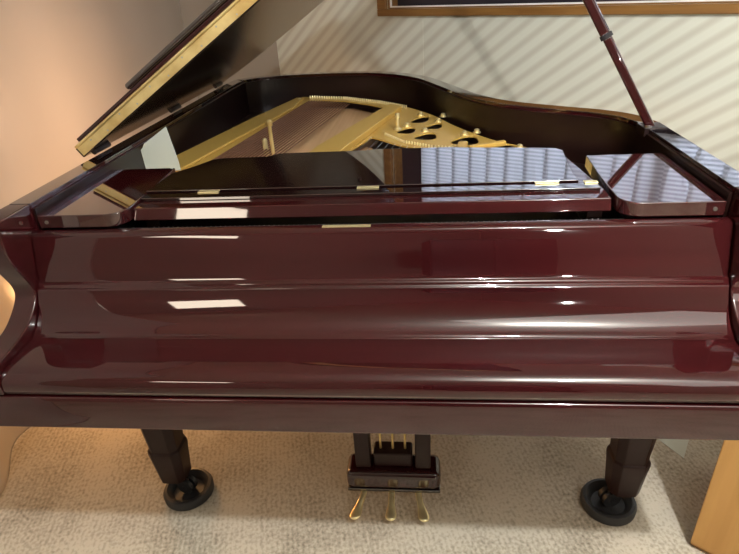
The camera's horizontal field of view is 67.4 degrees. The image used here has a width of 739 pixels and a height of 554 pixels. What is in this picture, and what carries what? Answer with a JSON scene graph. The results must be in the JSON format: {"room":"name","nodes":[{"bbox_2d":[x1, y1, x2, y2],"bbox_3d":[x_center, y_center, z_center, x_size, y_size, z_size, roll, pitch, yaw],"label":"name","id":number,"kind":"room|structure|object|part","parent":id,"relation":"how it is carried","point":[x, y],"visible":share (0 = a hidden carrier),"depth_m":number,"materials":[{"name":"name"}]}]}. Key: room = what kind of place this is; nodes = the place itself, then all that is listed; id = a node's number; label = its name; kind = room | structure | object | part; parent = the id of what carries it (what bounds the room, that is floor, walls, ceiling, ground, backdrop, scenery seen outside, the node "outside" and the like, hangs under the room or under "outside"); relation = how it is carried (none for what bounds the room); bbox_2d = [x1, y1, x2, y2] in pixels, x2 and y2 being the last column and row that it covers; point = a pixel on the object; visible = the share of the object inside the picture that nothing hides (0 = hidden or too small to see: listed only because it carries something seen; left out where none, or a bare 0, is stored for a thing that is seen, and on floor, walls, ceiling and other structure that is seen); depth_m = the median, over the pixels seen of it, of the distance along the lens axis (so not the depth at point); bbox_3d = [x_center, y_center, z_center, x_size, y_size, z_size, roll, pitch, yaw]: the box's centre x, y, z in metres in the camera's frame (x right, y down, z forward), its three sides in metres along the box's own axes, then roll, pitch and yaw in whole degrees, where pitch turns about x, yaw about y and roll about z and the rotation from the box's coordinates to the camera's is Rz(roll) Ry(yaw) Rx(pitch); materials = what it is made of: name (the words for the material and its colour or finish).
{"room":"music room","nodes":[
{"label":"music room","id":0,"kind":"room"},
{"bbox_2d":[0,0,197,495],"bbox_3d":[-1.194,-0.657,1.696,0.180,2.410,3.620,-1,28,6],"label":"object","id":1,"kind":"structure","parent":0,"point":[64,64],"depth_m":2.13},
{"bbox_2d":[179,0,279,98],"bbox_3d":[-2.401,-0.795,2.094,0.101,2.420,5.100,21,37,38],"label":"wall","id":2,"kind":"structure","parent":0,"point":[267,62],"depth_m":3.65,"materials":[{"name":"brown paint"}]},
{"bbox_2d":[0,427,723,553],"bbox_3d":[-0.111,1.122,0.881,5.850,0.060,5.000,21,37,38],"label":"floor","id":3,"kind":"structure","parent":0,"point":[67,490],"depth_m":1.66,"materials":[{"name":"carpet"}]},
{"bbox_2d":[163,467,213,510],"bbox_3d":[-0.557,0.652,1.710,0.150,0.031,0.150,-1,28,6],"label":"cup","id":4,"kind":"object","parent":3,"relation":"on","point":[175,499],"visible":0.72,"depth_m":1.69,"materials":[{"name":"black plastic"}]},
{"bbox_2d":[0,0,738,521],"bbox_3d":[0.023,-0.466,1.764,1.547,1.861,1.970,-1,28,6],"label":"grand piano","id":5,"kind":"object","parent":3,"relation":"on","point":[359,253],"visible":1,"depth_m":1.13,"materials":[{"name":"brown wood"}]},
{"bbox_3d":[-0.744,0.041,1.133,0.050,0.306,0.254,-1,28,6],"label":"arm","id":6,"kind":"part","parent":5,"relation":"part of","materials":[{"name":"brown wood"}]},
{"bbox_3d":[-0.598,-0.193,1.311,0.187,0.029,0.320,-1,28,6],"label":"cheek panel","id":7,"kind":"part","parent":5,"relation":"part of","materials":[{"name":"red wood"}]},
{"bbox_2d":[141,127,180,169],"bbox_3d":[-0.613,-0.371,1.609,0.107,0.128,0.002,-1,28,6],"label":"paper card","id":8,"kind":"object","parent":5,"relation":"on","point":[158,151],"visible":0.88,"depth_m":1.61,"materials":[{"name":"grey paper"}]},
{"bbox_3d":[-0.470,-0.185,1.364,0.030,0.046,0.290,-1,28,6],"label":"slide rail","id":9,"kind":"part","parent":5,"relation":"part of","materials":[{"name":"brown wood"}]},
{"bbox_3d":[-0.604,0.369,1.567,0.148,0.530,0.148,-1,28,6],"label":"leg","id":10,"kind":"part","parent":5,"relation":"part of","materials":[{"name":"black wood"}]},
{"bbox_3d":[-0.098,-1.030,1.814,1.541,0.030,1.366,-31,21,20],"label":"lid","id":11,"kind":"part","parent":5,"relation":"part of","materials":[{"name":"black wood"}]},
{"bbox_3d":[-0.342,-0.415,1.832,0.018,0.086,0.018,-1,28,6],"label":"threaded post","id":12,"kind":"part","parent":5,"relation":"part of","materials":[{"name":"gold metal"}]},
{"bbox_3d":[-0.309,-0.419,1.758,0.022,0.158,0.021,-1,28,6],"label":"threaded post","id":13,"kind":"part","parent":5,"relation":"part of","materials":[{"name":"gold metal"}]},
{"bbox_3d":[-0.046,-0.102,1.114,0.098,0.002,0.010,-1,28,6],"label":"lock plate","id":14,"kind":"part","parent":5,"relation":"part of","materials":[{"name":"gold metal"}]},
{"bbox_3d":[-0.009,-0.552,2.041,1.223,0.005,1.283,-1,28,6],"label":"cast iron plate","id":15,"kind":"part","parent":5,"relation":"part of","materials":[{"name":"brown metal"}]},
{"bbox_3d":[-0.029,0.333,1.498,0.044,0.464,0.042,-1,28,6],"label":"lyre post","id":16,"kind":"part","parent":5,"relation":"part of","materials":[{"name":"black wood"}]},
{"bbox_2d":[133,157,610,219],"bbox_3d":[-0.002,-0.213,1.287,0.997,0.024,0.319,-1,28,6],"label":"shelf","id":17,"kind":"object","parent":5,"relation":"attached to","point":[268,187],"depth_m":1.21,"materials":[{"name":"brown wood"}]},
{"bbox_3d":[0.022,0.328,1.501,0.007,0.464,0.007,-1,28,6],"label":"pedal rod","id":18,"kind":"part","parent":5,"relation":"part of","materials":[{"name":"gold metal"}]},
{"bbox_3d":[0.057,0.328,1.498,0.007,0.464,0.007,-1,28,6],"label":"pedal rod","id":19,"kind":"part","parent":5,"relation":"part of","materials":[{"name":"gold metal"}]},
{"bbox_3d":[0.099,-0.547,1.952,0.026,0.060,0.025,-1,28,6],"label":"threaded post","id":20,"kind":"part","parent":5,"relation":"part of","materials":[{"name":"gold metal"}]},
{"bbox_3d":[0.091,0.328,1.494,0.007,0.464,0.007,-1,28,6],"label":"pedal rod","id":21,"kind":"part","parent":5,"relation":"part of","materials":[{"name":"gold metal"}]},
{"bbox_2d":[232,107,591,178],"bbox_3d":[0.059,-0.417,1.900,1.388,0.013,1.659,-1,28,6],"label":"plate","id":22,"kind":"object","parent":5,"relation":"attached to","point":[347,117],"depth_m":2.20,"materials":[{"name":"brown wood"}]},
{"bbox_3d":[0.140,0.331,1.481,0.044,0.464,0.042,-1,28,6],"label":"lyre post","id":23,"kind":"part","parent":5,"relation":"part of","materials":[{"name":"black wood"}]},
{"bbox_3d":[0.475,-0.194,1.268,0.030,0.046,0.290,-1,28,6],"label":"slide rail","id":24,"kind":"part","parent":5,"relation":"part of","materials":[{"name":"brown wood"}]},
{"bbox_3d":[0.695,0.357,1.436,0.148,0.530,0.148,-1,28,6],"label":"leg","id":25,"kind":"part","parent":5,"relation":"part of","materials":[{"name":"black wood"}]},
{"bbox_2d":[636,122,667,136],"bbox_3d":[0.734,-0.385,1.443,0.058,0.022,0.062,-1,28,6],"label":"hinge","id":26,"kind":"object","parent":5,"relation":"attached to","point":[643,129],"depth_m":1.43,"materials":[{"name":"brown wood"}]},
{"bbox_3d":[0.589,-0.204,1.191,0.187,0.029,0.320,-1,28,6],"label":"cheek panel","id":27,"kind":"part","parent":5,"relation":"part of","materials":[{"name":"red wood"}]},
{"bbox_3d":[0.701,0.027,0.987,0.050,0.306,0.254,-1,28,6],"label":"arm","id":28,"kind":"part","parent":5,"relation":"part of","materials":[{"name":"brown wood"}]},
{"bbox_2d":[580,478,636,525],"bbox_3d":[0.682,0.641,1.585,0.150,0.031,0.150,-1,28,6],"label":"cup","id":29,"kind":"object","parent":3,"relation":"on","point":[623,513],"visible":0.76,"depth_m":1.56,"materials":[{"name":"black rubber"}]},
{"bbox_2d":[659,439,688,457],"bbox_3d":[0.992,0.483,1.873,0.172,0.001,0.293,-15,30,-21],"label":"paper sheet","id":30,"kind":"object","parent":3,"relation":"on","point":[679,446],"visible":0.14,"depth_m":1.77,"materials":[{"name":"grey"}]},
{"bbox_2d":[690,440,738,553],"bbox_3d":[1.144,0.452,1.258,0.562,0.622,0.384,21,37,38],"label":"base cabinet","id":31,"kind":"object","parent":3,"relation":"on","point":[716,531],"visible":0.98,"depth_m":1.35,"materials":[{"name":"brown wood"}]},
{"bbox_2d":[276,0,738,170],"bbox_3d":[1.549,-0.947,1.908,6.050,2.420,0.122,21,37,38],"label":"wall","id":32,"kind":"structure","parent":0,"point":[684,68],"depth_m":2.54,"materials":[{"name":"paint"}]},
{"bbox_2d":[377,0,738,15],"bbox_3d":[1.227,-1.442,1.936,3.160,0.940,0.142,21,37,38],"label":"picture frame","id":33,"kind":"structure","parent":32,"relation":"in","point":[395,7],"depth_m":2.48,"materials":[{"name":"brown wood"}]},
{"bbox_3d":[1.252,-1.447,1.963,3.016,0.839,0.030,21,37,38],"label":"sash","id":34,"kind":"part","parent":33,"relation":"part of","materials":[{"name":"grey"}]},
{"bbox_3d":[1.258,-1.066,2.147,3.016,0.006,0.120,21,37,38],"label":"sill","id":35,"kind":"part","parent":33,"relation":"part of","materials":[{"name":"brown wood"}]}
]}

